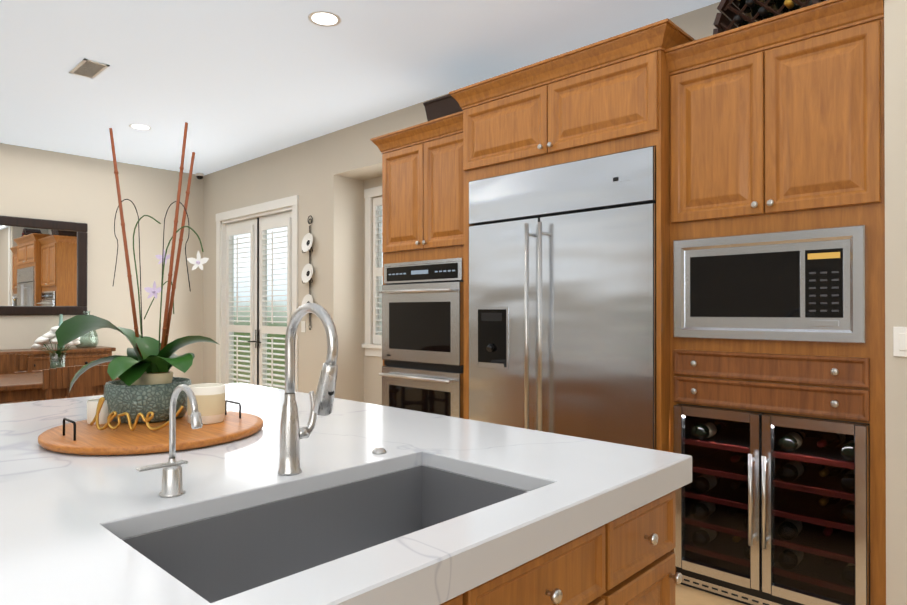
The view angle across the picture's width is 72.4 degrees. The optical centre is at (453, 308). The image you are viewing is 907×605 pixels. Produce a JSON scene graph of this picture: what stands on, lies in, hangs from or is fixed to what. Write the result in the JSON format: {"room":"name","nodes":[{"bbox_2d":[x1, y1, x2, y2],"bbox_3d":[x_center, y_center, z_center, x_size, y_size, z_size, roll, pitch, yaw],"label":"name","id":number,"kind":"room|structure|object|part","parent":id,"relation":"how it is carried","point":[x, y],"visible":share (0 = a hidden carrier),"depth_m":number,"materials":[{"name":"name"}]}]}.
{"room":"kitchen","nodes":[
{"label":"kitchen","id":0,"kind":"room"},
{"bbox_2d":[0,0,720,174],"bbox_3d":[-1.904,-1.775,1.334,11.360,0.060,8.830,0,0,44],"label":"ceiling","id":1,"kind":"structure","parent":0,"point":[232,82],"depth_m":4.35,"materials":[{"name":"paint"}]},
{"bbox_2d":[69,58,109,78],"bbox_3d":[-2.630,-1.724,4.473,0.360,0.010,0.160,0,0,44],"label":"ceiling vent","id":2,"kind":"object","parent":1,"relation":"in","point":[88,68],"visible":1,"depth_m":4.46,"materials":[{"name":"beige metal"}]},
{"bbox_2d":[129,124,151,129],"bbox_3d":[-2.977,-1.721,5.894,0.195,0.004,0.195,0,0,-1],"label":"recessed light","id":3,"kind":"object","parent":1,"relation":"in","point":[135,126],"depth_m":5.90,"materials":[{"name":"white"}]},
{"bbox_2d":[196,173,203,178],"bbox_3d":[-3.225,-1.675,7.882,0.100,0.076,0.100,0,0,44],"label":"security camera","id":4,"kind":"object","parent":1,"relation":"attached to","point":[199,175],"visible":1,"depth_m":7.85,"materials":[{"name":"white plastic"}]},
{"bbox_2d":[308,11,340,26],"bbox_3d":[-0.772,-1.731,3.714,0.195,0.004,0.195,0,0,-1],"label":"recessed light","id":5,"kind":"object","parent":1,"relation":"in","point":[322,18],"depth_m":3.71,"materials":[{"name":"white"}]},
{"bbox_2d":[0,0,906,604],"bbox_3d":[-1.904,-0.205,1.326,11.360,3.080,8.830,0,0,44],"label":"wall","id":6,"kind":"structure","parent":0,"point":[328,178],"depth_m":6.45,"materials":[{"name":"paint"}]},
{"bbox_2d":[0,215,87,314],"bbox_3d":[-4.699,-0.443,6.421,0.045,1.035,1.620,0,0,44],"label":"wall mirror","id":7,"kind":"object","parent":6,"relation":"attached to","point":[43,266],"visible":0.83,"depth_m":6.70,"materials":[{"name":"brown wood"}]},
{"bbox_2d":[216,195,298,391],"bbox_3d":[-2.247,0.093,7.132,1.840,2.540,0.146,0,0,44],"label":"door frame","id":8,"kind":"structure","parent":6,"relation":"attached to","point":[252,211],"depth_m":7.18,"materials":[{"name":"white wood"}]},
{"bbox_3d":[-2.249,0.154,7.129,1.576,2.393,0.103,0,0,44],"label":"french door frame leaves","id":9,"kind":"part","parent":8,"relation":"part of","materials":[{"name":"white wood"}]},
{"bbox_2d":[227,218,291,387],"bbox_3d":[-2.261,0.098,7.117,1.406,2.130,0.074,0,0,44],"label":"shutters","id":10,"kind":"object","parent":6,"relation":"attached to","point":[280,223],"visible":0.75,"depth_m":7.04,"materials":[{"name":"white wood"}]},
{"bbox_2d":[301,321,304,331],"bbox_3d":[-1.551,0.189,6.396,0.072,0.116,0.011,0,0,44],"label":"switch plate","id":11,"kind":"object","parent":6,"relation":"attached to","point":[302,322],"depth_m":6.39,"materials":[{"name":"white plastic"}]},
{"bbox_2d":[301,216,312,329],"bbox_3d":[-1.474,-0.360,6.277,0.200,1.164,0.060,0,0,44],"label":"wall hanging","id":12,"kind":"object","parent":6,"relation":"attached to","point":[307,270],"visible":0.88,"depth_m":6.29,"materials":[{"name":"ceramic"}]},
{"bbox_2d":[362,186,381,356],"bbox_3d":[-0.404,-0.364,5.792,1.400,1.680,0.049,0,0,44],"label":"window frame","id":13,"kind":"structure","parent":6,"relation":"attached to","point":[370,349],"depth_m":6.22,"materials":[{"name":"white wood"}]},
{"bbox_2d":[373,196,382,343],"bbox_3d":[-0.363,-0.378,5.835,1.200,1.470,0.113,0,0,44],"label":"alcove window","id":14,"kind":"structure","parent":6,"relation":"in","point":[377,269],"depth_m":6.21,"materials":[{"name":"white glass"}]},
{"bbox_3d":[-0.338,-0.378,5.861,1.200,1.470,0.040,0,0,44],"label":"sash","id":15,"kind":"part","parent":14,"relation":"part of","materials":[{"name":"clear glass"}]},
{"bbox_2d":[458,60,545,183],"bbox_3d":[0.536,-1.077,3.928,0.637,0.570,0.716,0,0,44],"label":"upper cabinet","id":16,"kind":"object","parent":6,"relation":"attached to","point":[502,120],"depth_m":3.66,"materials":[{"name":"brown wood"}]},
{"bbox_2d":[546,24,685,167],"bbox_3d":[0.999,-1.079,3.487,0.642,0.570,0.716,0,0,44],"label":"upper cabinet","id":17,"kind":"object","parent":6,"relation":"attached to","point":[607,97],"depth_m":3.18,"materials":[{"name":"brown wood"}]},
{"bbox_2d":[893,327,906,356],"bbox_3d":[1.748,0.131,2.404,0.072,0.116,0.011,0,0,44],"label":"switch plate","id":18,"kind":"object","parent":6,"relation":"attached to","point":[899,341],"depth_m":2.41,"materials":[{"name":"white plastic"}]},
{"bbox_2d":[675,583,745,604],"bbox_3d":[-1.904,1.365,1.319,11.360,0.060,8.830,0,0,44],"label":"floor","id":19,"kind":"structure","parent":0,"point":[685,595],"depth_m":2.87,"materials":[{"name":"beige tile"}]},
{"bbox_2d":[0,354,33,403],"bbox_3d":[-4.125,0.896,5.759,0.455,0.920,0.462,0,0,44],"label":"dining chair","id":20,"kind":"object","parent":19,"relation":"on","point":[10,363],"visible":0.33,"depth_m":5.96,"materials":[{"name":"brown wood"}]},
{"bbox_2d":[0,346,115,402],"bbox_3d":[-4.557,0.893,6.232,0.477,0.930,2.010,0,0,44],"label":"sideboard","id":21,"kind":"object","parent":19,"relation":"on","point":[76,356],"visible":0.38,"depth_m":6.50,"materials":[{"name":"brown wood"}]},
{"bbox_2d":[58,314,64,347],"bbox_3d":[-4.220,0.247,6.667,0.069,0.365,0.070,0,0,44],"label":"bottle vase","id":22,"kind":"object","parent":21,"relation":"on","point":[60,319],"visible":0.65,"depth_m":6.66,"materials":[{"name":"teal glass"}]},
{"bbox_2d":[75,311,97,347],"bbox_3d":[-4.025,0.231,6.799,0.230,0.400,0.230,0,0,44],"label":"vase","id":23,"kind":"object","parent":21,"relation":"on","point":[88,341],"visible":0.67,"depth_m":6.73,"materials":[{"name":"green glass"}]},
{"bbox_2d":[0,372,120,401],"bbox_3d":[-3.837,0.973,5.049,1.060,0.760,2.030,0,0,44],"label":"dining table","id":24,"kind":"object","parent":19,"relation":"on","point":[21,386],"depth_m":4.95,"materials":[{"name":"brown wood"}]},
{"bbox_2d":[31,326,79,368],"bbox_3d":[-3.573,0.379,5.617,0.512,0.433,0.372,0,0,44],"label":"flower vase","id":25,"kind":"object","parent":24,"relation":"on","point":[43,341],"visible":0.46,"depth_m":5.60,"materials":[{"name":"clear glass"}]},
{"bbox_2d":[43,365,112,399],"bbox_3d":[-2.959,0.892,4.801,0.455,0.920,0.462,0,0,44],"label":"dining chair","id":26,"kind":"object","parent":19,"relation":"on","point":[83,384],"visible":0.23,"depth_m":4.62,"materials":[{"name":"brown wood"}]},
{"bbox_2d":[374,112,465,418],"bbox_3d":[-0.009,0.045,4.488,0.908,2.610,0.646,0,0,44],"label":"tall cabinet","id":27,"kind":"object","parent":19,"relation":"on","point":[424,202],"depth_m":4.26,"materials":[{"name":"brown wood"}]},
{"bbox_2d":[423,94,462,120],"bbox_3d":[0.066,-1.385,4.418,0.464,0.248,0.360,0,0,44],"label":"wicker basket","id":28,"kind":"object","parent":27,"relation":"on","point":[442,106],"visible":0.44,"depth_m":4.34,"materials":[{"name":"brown wicker"}]},
{"bbox_2d":[379,256,461,417],"bbox_3d":[-0.032,0.348,4.484,0.782,1.345,0.612,0,0,44],"label":"oven","id":29,"kind":"object","parent":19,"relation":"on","point":[422,299],"depth_m":4.23,"materials":[{"name":"silver metal"}]},
{"bbox_2d":[424,479,691,604],"bbox_3d":[-1.362,0.914,1.472,2.576,0.844,3.175,0,0,44],"label":"kitchen island","id":30,"kind":"object","parent":19,"relation":"on","point":[625,558],"depth_m":1.45,"materials":[{"name":"wood"}]},
{"bbox_2d":[0,383,691,604],"bbox_3d":[-1.385,0.448,1.485,2.609,0.086,3.240,0,0,44],"label":"island countertop","id":31,"kind":"structure","parent":30,"relation":"on","point":[67,521],"depth_m":1.42,"materials":[{"name":"white stone"}]},
{"bbox_2d":[135,384,202,496],"bbox_3d":[-0.605,0.290,1.334,0.162,0.249,0.105,0,0,44],"label":"faucet","id":32,"kind":"object","parent":31,"relation":"on","point":[172,481],"visible":1,"depth_m":1.37,"materials":[{"name":"silver metal"}]},
{"bbox_2d":[278,303,337,475],"bbox_3d":[-0.337,0.201,1.530,0.226,0.429,0.105,0,0,44],"label":"faucet","id":33,"kind":"object","parent":31,"relation":"on","point":[292,433],"visible":1,"depth_m":1.55,"materials":[{"name":"silver metal"}]},
{"bbox_2d":[128,463,523,594],"bbox_3d":[-0.216,0.576,1.342,0.510,0.239,0.895,0,0,44],"label":"sink","id":34,"kind":"object","parent":31,"relation":"in","point":[231,550],"depth_m":1.53,"materials":[{"name":"grey metal"}]},
{"bbox_3d":[-0.215,0.412,1.794,0.042,0.010,0.042,0,0,44],"label":"air switch button","id":35,"kind":"part","parent":31,"relation":"part of","materials":[{"name":"silver metal"}]},
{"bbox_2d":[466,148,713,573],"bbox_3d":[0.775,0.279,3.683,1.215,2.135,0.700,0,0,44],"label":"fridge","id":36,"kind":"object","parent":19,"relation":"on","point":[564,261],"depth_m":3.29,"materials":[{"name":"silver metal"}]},
{"bbox_2d":[662,0,885,431],"bbox_3d":[1.592,-0.399,2.979,0.888,1.735,0.630,0,0,44],"label":"tall cabinet","id":37,"kind":"object","parent":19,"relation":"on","point":[666,236],"depth_m":2.72,"materials":[{"name":"brown wood"}]},
{"bbox_2d":[673,225,865,342],"bbox_3d":[1.504,-0.095,2.911,0.794,0.476,0.414,0,0,44],"label":"microwave","id":38,"kind":"object","parent":37,"relation":"in","point":[800,284],"depth_m":2.74,"materials":[{"name":"silver metal"}]},
{"bbox_2d":[713,0,826,34],"bbox_3d":[1.520,-1.453,2.959,0.463,0.371,0.313,0,0,44],"label":"wine rack","id":39,"kind":"object","parent":37,"relation":"on","point":[733,14],"visible":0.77,"depth_m":2.95,"materials":[{"name":"brown wood"}]},
{"label":"outside","id":40,"kind":"structure","parent":0,"visible":0},
{"bbox_2d":[234,227,382,389],"bbox_3d":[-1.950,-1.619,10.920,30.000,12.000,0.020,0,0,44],"label":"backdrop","id":41,"kind":"structure","parent":40,"point":[279,271],"depth_m":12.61,"materials":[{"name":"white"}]}
]}

